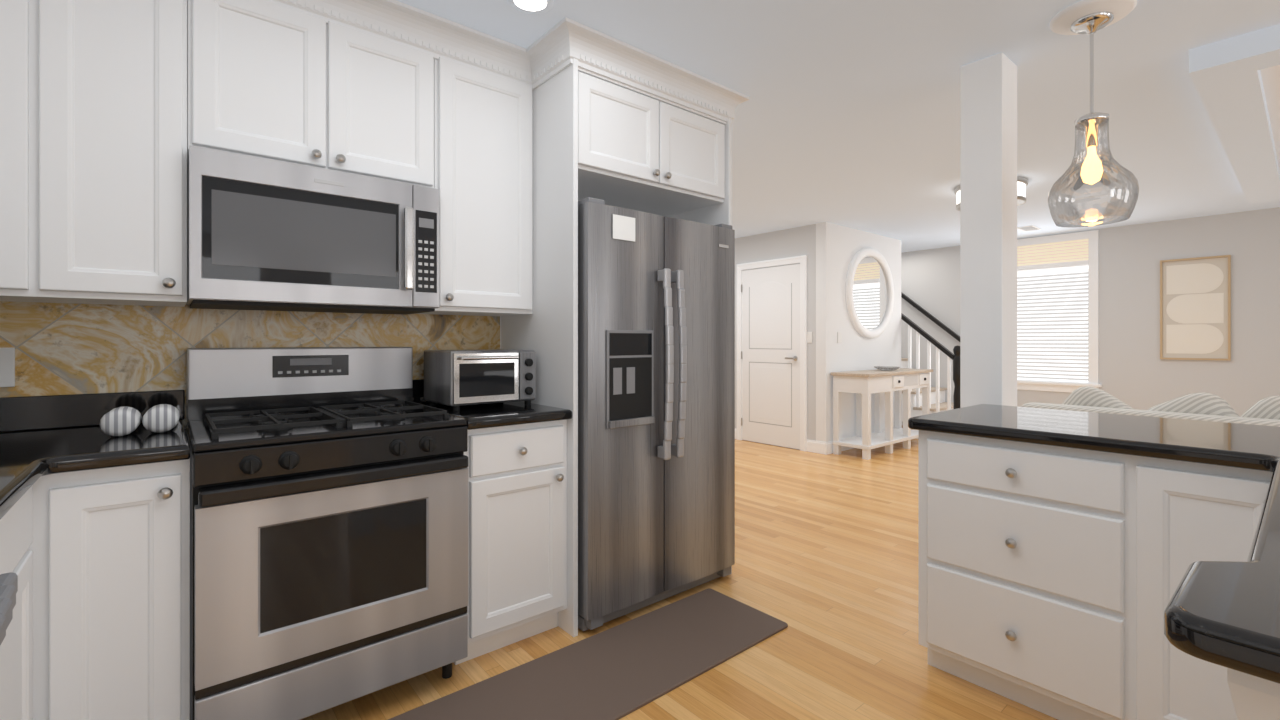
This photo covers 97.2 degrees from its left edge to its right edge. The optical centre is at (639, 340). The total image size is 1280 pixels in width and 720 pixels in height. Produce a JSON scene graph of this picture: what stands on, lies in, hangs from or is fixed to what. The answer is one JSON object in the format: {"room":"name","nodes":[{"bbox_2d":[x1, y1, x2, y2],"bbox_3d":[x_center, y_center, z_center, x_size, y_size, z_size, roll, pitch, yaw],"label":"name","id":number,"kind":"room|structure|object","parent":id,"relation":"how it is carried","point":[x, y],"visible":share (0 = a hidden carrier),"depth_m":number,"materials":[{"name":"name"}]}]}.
{"room":"kitchen","nodes":[
{"label":"kitchen","id":0,"kind":"room"},
{"bbox_2d":[300,425,1057,719],"bbox_3d":[1.994,1.215,3.123,9.090,0.050,10.340,0,0,-40],"label":"floor","id":1,"kind":"structure","parent":0,"point":[827,546],"depth_m":2.44,"materials":[{"name":"brown wood"}]},
{"bbox_2d":[0,379,571,719],"bbox_3d":[-0.214,0.680,0.543,2.126,1.020,3.988,0,0,-40],"label":"base cabinet","id":2,"kind":"object","parent":1,"relation":"on","point":[95,524],"visible":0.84,"depth_m":1.46,"materials":[{"name":"white wood"}]},
{"bbox_2d":[99,404,179,436],"bbox_3d":[-1.490,0.235,1.687,0.178,0.077,0.142,0,0,-40],"label":"decorative balls","id":3,"kind":"object","parent":2,"relation":"on","point":[120,421],"visible":1,"depth_m":1.65,"materials":[{"name":"ceramic"}]},
{"bbox_2d":[424,349,535,410],"bbox_3d":[-0.675,0.157,2.411,0.375,0.235,0.358,0,0,-40],"label":"toaster oven","id":4,"kind":"object","parent":2,"relation":"on","point":[455,378],"visible":1,"depth_m":2.29,"materials":[{"name":"silver metal"}]},
{"bbox_2d":[186,347,467,719],"bbox_3d":[-1.086,0.608,1.960,0.750,1.165,0.694,0,0,-40],"label":"stove","id":5,"kind":"object","parent":1,"relation":"on","point":[329,546],"visible":1,"depth_m":1.72,"materials":[{"name":"silver metal"}]},
{"bbox_2d":[388,588,787,719],"bbox_3d":[-0.376,1.184,1.809,2.230,0.012,0.455,0,0,-40],"label":"kitchen mat","id":6,"kind":"object","parent":1,"relation":"on","point":[615,672],"visible":1,"depth_m":2.04,"materials":[{"name":"brown rubber"}]},
{"bbox_2d":[501,58,731,636],"bbox_3d":[-0.101,0.028,2.812,0.960,2.325,0.659,0,0,-40],"label":"cabinet","id":7,"kind":"object","parent":1,"relation":"on","point":[618,144],"visible":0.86,"depth_m":2.43,"materials":[{"name":"white wood"}]},
{"bbox_2d":[578,197,734,630],"bbox_3d":[-0.056,0.306,2.757,0.893,1.767,0.764,0,0,-40],"label":"fridge","id":8,"kind":"object","parent":1,"relation":"on","point":[656,293],"depth_m":2.44,"materials":[{"name":"grey metal"}]},
{"bbox_2d":[830,366,932,459],"bbox_3d":[2.708,0.739,6.247,1.480,0.903,0.430,0,0,-40],"label":"console table","id":9,"kind":"object","parent":1,"relation":"on","point":[887,379],"visible":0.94,"depth_m":5.98,"materials":[{"name":"white wood"}]},
{"bbox_2d":[901,313,959,438],"bbox_3d":[3.503,0.015,7.439,0.950,2.349,1.691,0,0,-40],"label":"stairs","id":10,"kind":"structure","parent":1,"relation":"on","point":[937,394],"depth_m":6.79,"materials":[{"name":"white wood"}]},
{"bbox_2d":[960,53,1016,407],"bbox_3d":[1.585,-0.029,2.564,0.195,2.439,0.170,0,0,-40],"label":"post","id":11,"kind":"object","parent":1,"relation":"on","point":[988,86],"visible":0.56,"depth_m":2.50,"materials":[{"name":"white paint"}]},
{"bbox_2d":[908,404,1279,719],"bbox_3d":[1.222,0.733,1.286,1.975,0.915,1.480,0,0,-40],"label":"base cabinet","id":12,"kind":"object","parent":1,"relation":"on","point":[1074,565],"visible":1,"depth_m":1.64,"materials":[{"name":"white wood"}]},
{"bbox_2d":[1021,386,1279,426],"bbox_3d":[3.780,0.748,3.250,0.950,0.884,2.500,0,0,-40],"label":"sofa","id":13,"kind":"object","parent":1,"relation":"on","point":[1195,406],"visible":0.2,"depth_m":3.39,"materials":[{"name":"white fabric"}]},
{"bbox_2d":[735,224,815,449],"bbox_3d":[1.033,-0.030,7.107,0.120,2.440,2.758,0,0,-40],"label":"wall","id":14,"kind":"structure","parent":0,"point":[797,241],"depth_m":6.16,"materials":[{"name":"white paint"}]},
{"bbox_2d":[397,0,1279,252],"bbox_3d":[1.994,-1.275,3.123,9.090,0.050,10.340,0,0,-40],"label":"ceiling","id":15,"kind":"structure","parent":0,"point":[850,118],"depth_m":2.81,"materials":[{"name":"grey paint"}]},
{"bbox_2d":[268,0,749,121],"bbox_3d":[0.047,-1.181,1.285,2.843,0.133,3.188,0,0,-40],"label":"crown molding","id":16,"kind":"structure","parent":15,"relation":"attached to","point":[597,52],"depth_m":2.32,"materials":[{"name":"white wood"}]},
{"bbox_2d":[507,0,553,13],"bbox_3d":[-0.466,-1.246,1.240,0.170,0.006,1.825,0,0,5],"label":"recessed light","id":17,"kind":"object","parent":15,"relation":"in","point":[525,6],"visible":1,"depth_m":2.09,"materials":[{"name":"white plastic"}]},
{"bbox_2d":[955,176,1027,210],"bbox_3d":[2.809,-1.167,4.524,0.500,0.165,0.500,0,0,-40],"label":"drum light","id":18,"kind":"object","parent":15,"relation":"attached to","point":[1022,182],"visible":0.28,"depth_m":4.33,"materials":[{"name":"white glass"}]},
{"bbox_2d":[1017,225,1039,230],"bbox_3d":[4.301,-1.246,6.246,0.300,0.006,0.160,0,0,-40],"label":"ceiling vent","id":19,"kind":"object","parent":15,"relation":"in","point":[1024,228],"visible":0.95,"depth_m":6.24,"materials":[{"name":"white metal"}]},
{"bbox_2d":[1048,0,1138,226],"bbox_3d":[1.721,-0.852,2.149,0.272,0.795,0.272,0,0,-40],"label":"pendant light","id":20,"kind":"object","parent":15,"relation":"hanging from","point":[1088,17],"visible":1,"depth_m":2.15,"materials":[{"name":"clear glass"}]},
{"bbox_2d":[1189,24,1279,203],"bbox_3d":[4.178,-1.200,3.049,3.600,0.099,1.380,0,0,-40],"label":"trim","id":21,"kind":"structure","parent":15,"relation":"attached to","point":[1236,80],"depth_m":2.73,"materials":[{"name":"grey wood"}]},
{"bbox_2d":[816,222,900,441],"bbox_3d":[2.560,-0.030,6.509,1.690,2.440,0.120,0,0,-40],"label":"wall","id":22,"kind":"structure","parent":0,"point":[836,245],"depth_m":6.14,"materials":[{"name":"white paint"}]},
{"bbox_2d":[901,207,1279,424],"bbox_3d":[5.392,-0.030,6.051,0.120,2.440,10.220,0,0,-40],"label":"wall","id":23,"kind":"structure","parent":0,"point":[1132,370],"depth_m":5.94,"materials":[{"name":"grey paint"}]},
{"bbox_2d":[735,428,883,454],"bbox_3d":[2.265,1.126,3.344,8.148,0.128,10.088,0,0,-40],"label":"baseboard","id":24,"kind":"structure","parent":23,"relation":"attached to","point":[813,446],"depth_m":5.98,"materials":[{"name":"white"}]},
{"bbox_2d":[901,292,959,341],"bbox_3d":[3.786,-0.514,7.792,0.098,1.307,1.510,0,0,-40],"label":"wall handrail","id":25,"kind":"object","parent":23,"relation":"attached to","point":[927,314],"visible":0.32,"depth_m":7.58,"materials":[{"name":"black wood"}]},
{"bbox_2d":[1017,230,1101,392],"bbox_3d":[4.752,-0.323,6.670,0.060,1.825,1.110,0,0,-40],"label":"window","id":26,"kind":"structure","parent":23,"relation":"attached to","point":[1058,275],"depth_m":6.56,"materials":[{"name":"white"}]},
{"bbox_2d":[1160,255,1230,360],"bbox_3d":[5.593,-0.325,5.692,0.030,1.030,0.510,0,0,-40],"label":"picture","id":27,"kind":"object","parent":23,"relation":"attached to","point":[1195,293],"visible":1,"depth_m":5.68,"materials":[{"name":"beige paper"}]},
{"bbox_3d":[-0.065,-0.030,8.066,5.648,2.440,0.120,0,0,-40],"label":"wall","id":28,"kind":"structure","parent":0,"visible":0},
{"bbox_2d":[736,255,806,450],"bbox_3d":[1.468,0.132,6.441,0.066,2.117,0.970,0,0,-40],"label":"door","id":29,"kind":"structure","parent":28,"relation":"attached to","point":[771,303],"depth_m":6.42,"materials":[{"name":"white wood"}]},
{"bbox_2d":[845,248,893,337],"bbox_3d":[2.659,-0.550,6.477,1.040,1.040,0.050,0,0,-40],"label":"round mirror","id":30,"kind":"object","parent":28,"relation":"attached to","point":[869,290],"visible":1,"depth_m":6.46,"materials":[{"name":"white mirror"}]},
{"bbox_3d":[-1.118,-0.030,4.833,0.120,2.440,3.479,0,0,-40],"label":"wall","id":31,"kind":"structure","parent":0,"visible":0},
{"bbox_2d":[0,301,499,431],"bbox_3d":[-0.479,0.125,0.850,2.137,0.530,3.199,0,0,-40],"label":"tile backsplash","id":32,"kind":"structure","parent":31,"relation":"attached to","point":[61,348],"depth_m":1.94,"materials":[{"name":"stone"}]},
{"bbox_2d":[0,348,14,386],"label":"outlet","id":33,"kind":"object","parent":32,"relation":"attached to","point":[7,367],"depth_m":1.71,"materials":[{"name":"white plastic"}]},
{"bbox_2d":[0,0,532,315],"bbox_3d":[-0.475,-0.627,0.847,2.136,1.015,3.188,0,0,-40],"label":"upper cabinet","id":34,"kind":"object","parent":31,"relation":"attached to","point":[103,103],"visible":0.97,"depth_m":1.74,"materials":[{"name":"white wood"}]},
{"bbox_2d":[186,145,439,314],"bbox_3d":[-1.172,-0.351,2.066,0.756,0.472,0.422,0,0,-40],"label":"over-the-range microwave","id":35,"kind":"object","parent":34,"relation":"attached to","point":[264,234],"visible":0.99,"depth_m":1.90,"materials":[{"name":"metal"}]}
]}

